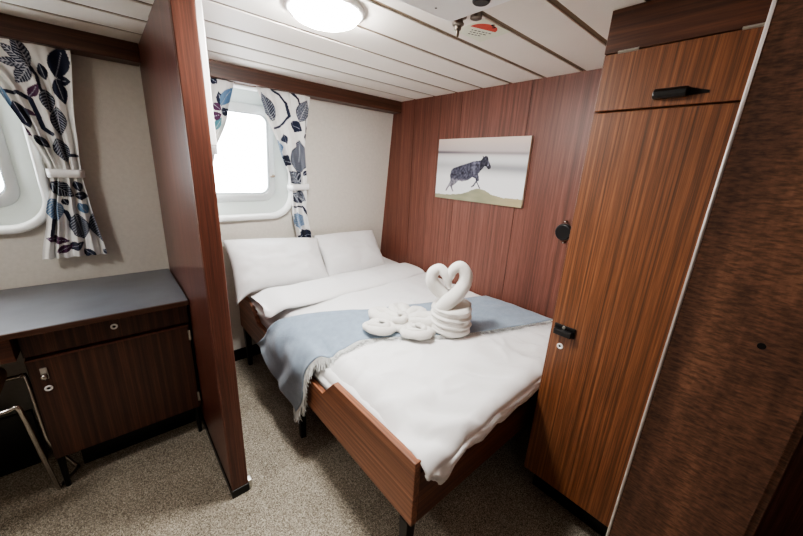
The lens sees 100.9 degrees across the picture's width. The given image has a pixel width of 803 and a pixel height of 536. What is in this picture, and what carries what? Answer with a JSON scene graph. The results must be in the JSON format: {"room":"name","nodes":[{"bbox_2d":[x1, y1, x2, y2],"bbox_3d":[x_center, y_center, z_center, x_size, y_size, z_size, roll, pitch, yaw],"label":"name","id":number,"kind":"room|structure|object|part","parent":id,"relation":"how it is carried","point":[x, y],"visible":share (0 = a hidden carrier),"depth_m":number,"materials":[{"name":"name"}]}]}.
{"room":"ship interior","nodes":[
{"label":"ship interior","id":0,"kind":"room"},
{"bbox_2d":[138,0,251,498],"bbox_3d":[-1.082,-0.050,1.696,0.101,2.015,1.190,-12,22,-40],"label":"wall partition","id":1,"kind":"structure","parent":0,"point":[174,67],"depth_m":1.30,"materials":[{"name":"brown wood"}]},
{"bbox_2d":[0,13,401,420],"bbox_3d":[-1.413,-0.161,1.991,3.470,2.085,0.295,-12,22,-40],"label":"wall","id":2,"kind":"structure","parent":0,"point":[347,148],"depth_m":1.86,"materials":[{"name":"beige paint"}]},
{"bbox_2d":[0,93,49,234],"bbox_3d":[-1.998,-0.533,1.332,0.744,0.842,0.187,-12,22,-40],"label":"window","id":3,"kind":"structure","parent":2,"relation":"attached to","point":[24,194],"depth_m":1.58,"materials":[{"name":"white plastic"}]},
{"bbox_3d":[-2.032,-0.553,1.367,0.528,0.624,0.083,-12,22,-40],"label":"sash","id":4,"kind":"part","parent":3,"relation":"part of","materials":[{"name":"grey metal"}]},
{"bbox_2d":[0,38,106,259],"bbox_3d":[-1.694,-0.503,1.534,0.399,0.974,0.136,-12,22,-40],"label":"curtain","id":5,"kind":"object","parent":2,"relation":"hanging from","point":[36,83],"visible":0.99,"depth_m":1.54,"materials":[{"name":"multicoloured fabric"}]},
{"bbox_2d":[210,78,233,237],"bbox_3d":[-1.161,-0.615,1.985,0.349,0.969,0.132,-12,22,-40],"label":"curtain","id":6,"kind":"object","parent":2,"relation":"hanging from","point":[221,90],"visible":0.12,"depth_m":1.92,"materials":[{"name":"multicoloured fabric"}]},
{"bbox_2d":[217,83,291,221],"bbox_3d":[-1.061,-0.725,2.129,0.744,0.842,0.187,-12,22,-40],"label":"window","id":7,"kind":"structure","parent":2,"relation":"attached to","point":[275,201],"depth_m":2.29,"materials":[{"name":"white plastic"}]},
{"bbox_3d":[-1.095,-0.745,2.164,0.528,0.624,0.083,-12,22,-40],"label":"sash","id":8,"kind":"part","parent":7,"relation":"part of","materials":[{"name":"grey metal"}]},
{"bbox_2d":[256,86,311,237],"bbox_3d":[-0.797,-0.674,2.305,0.392,1.014,0.139,-12,22,-40],"label":"curtain","id":9,"kind":"object","parent":2,"relation":"hanging from","point":[286,113],"visible":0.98,"depth_m":2.25,"materials":[{"name":"multicoloured fabric"}]},
{"bbox_2d":[0,353,600,535],"bbox_3d":[-0.373,1.243,1.106,3.470,0.050,3.750,-12,22,-40],"label":"floor","id":10,"kind":"structure","parent":0,"point":[172,482],"depth_m":1.56,"materials":[{"name":"carpet"}]},
{"bbox_2d":[0,367,80,489],"bbox_3d":[-1.729,0.627,1.212,0.650,0.945,0.493,-12,22,-40],"label":"desk chair","id":11,"kind":"object","parent":10,"relation":"on","point":[3,374],"visible":0.9,"depth_m":1.47,"materials":[{"name":"silver metal"}]},
{"bbox_3d":[-1.787,0.511,1.226,0.410,0.070,0.340,-12,22,-40],"label":"seat","id":12,"kind":"part","parent":11,"relation":"part of","materials":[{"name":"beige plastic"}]},
{"bbox_2d":[0,269,188,476],"bbox_3d":[-1.933,0.596,1.465,1.677,0.829,0.718,-12,22,-40],"label":"writing desk","id":13,"kind":"object","parent":10,"relation":"on","point":[37,309],"visible":0.96,"depth_m":1.57,"materials":[{"name":"grey laminate"}]},
{"bbox_3d":[-1.924,0.323,1.199,0.738,0.101,0.425,-12,22,-40],"label":"shallow drawer","id":14,"kind":"part","parent":13,"relation":"part of","materials":[{"name":"brown wood"}]},
{"bbox_3d":[-2.161,0.902,1.326,0.985,0.300,0.020,-12,22,-40],"label":"dark panel","id":15,"kind":"part","parent":13,"relation":"part of","materials":[{"name":"black plastic"}]},
{"bbox_2d":[0,269,187,334],"bbox_3d":[-1.889,0.219,1.324,1.677,0.023,0.628,-12,22,-40],"label":"countertop","id":16,"kind":"structure","parent":13,"relation":"on","point":[37,306],"depth_m":1.59,"materials":[{"name":"grey laminate"}]},
{"bbox_2d":[16,306,201,486],"bbox_3d":[-1.522,0.524,1.818,0.578,0.803,0.657,-12,22,-40],"label":"base cabinet","id":17,"kind":"object","parent":10,"relation":"on","point":[101,389],"visible":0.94,"depth_m":1.57,"materials":[{"name":"brown wood"}]},
{"bbox_3d":[-1.489,0.454,1.382,0.024,0.024,0.028,-12,22,-40],"label":"latch knob","id":18,"kind":"part","parent":17,"relation":"part of","materials":[{"name":"silver metal"}]},
{"bbox_3d":[-1.564,0.936,1.537,0.026,0.173,0.027,-3,18,-19],"label":"leg","id":19,"kind":"part","parent":17,"relation":"part of","materials":[{"name":"black metal"}]},
{"bbox_3d":[-1.318,0.265,1.516,0.578,0.113,0.025,-12,22,-40],"label":"drawer","id":20,"kind":"part","parent":17,"relation":"part of","materials":[{"name":"brown wood"}]},
{"bbox_3d":[-1.337,0.577,1.609,0.570,0.496,0.025,-12,22,-40],"label":"cabinet door","id":21,"kind":"part","parent":17,"relation":"part of","materials":[{"name":"brown wood"}]},
{"bbox_3d":[-1.155,0.853,1.884,0.026,0.173,0.027,-3,18,-19],"label":"leg","id":22,"kind":"part","parent":17,"relation":"part of","materials":[{"name":"black metal"}]},
{"bbox_2d":[239,297,538,535],"bbox_3d":[-0.107,0.582,2.248,1.295,0.583,1.903,-12,22,-40],"label":"bed","id":23,"kind":"object","parent":10,"relation":"on","point":[390,465],"visible":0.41,"depth_m":1.32,"materials":[{"name":"brown wood"}]},
{"bbox_3d":[-1.157,0.596,2.509,0.044,0.304,0.044,-12,22,-40],"label":"leg","id":24,"kind":"part","parent":23,"relation":"part of","materials":[{"name":"black metal"}]},
{"bbox_3d":[-0.559,0.821,1.861,0.044,0.304,0.044,-12,22,-40],"label":"leg","id":25,"kind":"part","parent":23,"relation":"part of","materials":[{"name":"black metal"}]},
{"bbox_2d":[259,316,387,428],"bbox_3d":[-0.090,0.426,2.192,1.221,0.221,1.808,-12,22,-40],"label":"mattress","id":26,"kind":"object","parent":23,"relation":"on","point":[331,377],"visible":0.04,"depth_m":1.50,"materials":[{"name":"white fabric"}]},
{"bbox_2d":[247,257,551,484],"bbox_3d":[-0.063,0.310,2.107,1.317,0.263,1.894,-12,22,-40],"label":"duvet","id":27,"kind":"object","parent":26,"relation":"on","point":[441,398],"visible":0.62,"depth_m":1.51,"materials":[{"name":"white fabric"}]},
{"bbox_2d":[222,238,328,305],"bbox_3d":[-0.861,-0.018,2.365,0.683,0.395,0.280,-12,22,-40],"label":"pillow","id":28,"kind":"object","parent":27,"relation":"on","point":[260,264],"visible":0.98,"depth_m":2.25,"materials":[{"name":"white fabric"}]},
{"bbox_2d":[313,230,384,274],"bbox_3d":[-0.416,-0.139,2.785,0.612,0.310,0.259,-12,22,-40],"label":"pillow","id":29,"kind":"object","parent":27,"relation":"on","point":[341,252],"visible":0.97,"depth_m":2.69,"materials":[{"name":"white fabric"}]},
{"bbox_2d":[256,295,552,423],"bbox_3d":[0.003,0.516,1.979,1.770,0.515,0.604,0,17,-11],"label":"throw blanket","id":30,"kind":"object","parent":27,"relation":"on","point":[291,347],"visible":0.84,"depth_m":1.81,"materials":[{"name":"blue fabric"}]},
{"bbox_2d":[362,302,435,340],"bbox_3d":[0.010,0.268,1.807,0.413,0.108,0.355,6,17,11],"label":"folded towel","id":31,"kind":"object","parent":30,"relation":"on","point":[413,322],"visible":0.96,"depth_m":1.73,"materials":[{"name":"white fabric"}]},
{"bbox_2d":[426,261,472,337],"bbox_3d":[0.265,0.146,1.741,0.218,0.388,0.234,-12,22,-40],"label":"folded towel","id":32,"kind":"object","parent":30,"relation":"on","point":[451,316],"visible":0.97,"depth_m":1.68,"materials":[{"name":"white fabric"}]},
{"bbox_3d":[-0.575,0.533,1.800,0.028,0.278,1.903,-12,22,-40],"label":"rail","id":33,"kind":"part","parent":23,"relation":"part of","materials":[{"name":"brown wood"}]},
{"bbox_3d":[0.015,1.038,1.237,0.044,0.304,0.044,-12,22,-40],"label":"leg","id":34,"kind":"part","parent":23,"relation":"part of","materials":[{"name":"black metal"}]},
{"bbox_3d":[0.515,0.696,1.545,1.236,0.226,0.026,-12,22,-40],"label":"footboard","id":35,"kind":"part","parent":23,"relation":"part of","materials":[{"name":"brown wood"}]},
{"bbox_2d":[524,0,771,535],"bbox_3d":[0.983,0.150,1.382,0.634,2.014,0.422,-12,22,-40],"label":"wardrobe","id":36,"kind":"object","parent":10,"relation":"on","point":[675,73],"visible":0.87,"depth_m":1.10,"materials":[{"name":"brown wood"}]},
{"bbox_3d":[0.768,0.259,1.221,0.020,1.548,0.420,-12,22,-40],"label":"tall door","id":37,"kind":"part","parent":36,"relation":"part of","materials":[{"name":"brown wood"}]},
{"bbox_3d":[0.790,-0.515,0.974,0.026,0.027,0.083,-12,22,-40],"label":"handle","id":38,"kind":"part","parent":36,"relation":"part of","materials":[{"name":"black plastic"}]},
{"bbox_3d":[0.810,-0.568,0.973,0.020,0.170,0.420,-12,22,-40],"label":"flap door","id":39,"kind":"part","parent":36,"relation":"part of","materials":[{"name":"brown wood"}]},
{"bbox_3d":[0.817,-0.711,0.930,0.020,0.124,0.422,-12,22,-40],"label":"panel","id":40,"kind":"part","parent":36,"relation":"part of","materials":[{"name":"brown wood"}]},
{"bbox_2d":[0,0,650,101],"bbox_3d":[-0.273,-0.732,0.512,3.470,0.050,3.750,-12,22,-40],"label":"ceiling","id":41,"kind":"structure","parent":0,"point":[400,51],"depth_m":1.41,"materials":[{"name":"beige paint"}]},
{"bbox_2d":[284,0,364,31],"bbox_3d":[-0.263,-0.873,1.150,0.270,0.047,0.270,-12,22,-40],"label":"ceiling lamp","id":42,"kind":"object","parent":41,"relation":"attached to","point":[324,15],"visible":1,"depth_m":1.10,"materials":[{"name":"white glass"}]},
{"bbox_2d":[398,0,509,36],"bbox_3d":[0.170,-0.777,0.934,0.450,0.062,0.373,-12,22,-40],"label":"housing","id":43,"kind":"object","parent":41,"relation":"attached to","point":[457,11],"visible":1,"depth_m":1.02,"materials":[{"name":"white metal"}]},
{"bbox_2d":[453,18,510,41],"bbox_3d":[0.307,-0.901,1.261,0.163,0.004,0.148,-10,21,-37],"label":"sticker","id":44,"kind":"object","parent":41,"relation":"attached to","point":[484,29],"visible":1,"depth_m":1.25,"materials":[{"name":"white paper"}]},
{"bbox_2d":[380,68,802,535],"bbox_3d":[0.955,-0.009,1.906,0.040,2.075,3.768,-12,22,-40],"label":"wall","id":45,"kind":"structure","parent":0,"point":[513,255],"depth_m":2.11,"materials":[{"name":"brown wood"}]},
{"bbox_2d":[435,136,533,207],"bbox_3d":[0.511,-0.653,2.225,0.021,0.412,0.720,-12,22,-40],"label":"picture","id":46,"kind":"object","parent":45,"relation":"attached to","point":[489,170],"visible":1,"depth_m":2.17,"materials":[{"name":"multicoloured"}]},
{"bbox_2d":[555,220,570,243],"bbox_3d":[0.907,-0.201,1.853,0.038,0.127,0.090,-12,22,-40],"label":"wall fitting","id":47,"kind":"object","parent":45,"relation":"attached to","point":[562,231],"visible":0.85,"depth_m":1.84,"materials":[{"name":"black plastic"}]},
{"bbox_2d":[606,0,802,535],"bbox_3d":[1.005,0.265,1.000,1.128,2.015,0.201,-12,22,-40],"label":"door","id":48,"kind":"structure","parent":0,"point":[721,425],"depth_m":0.58,"materials":[{"name":"brown wood"}]}
]}

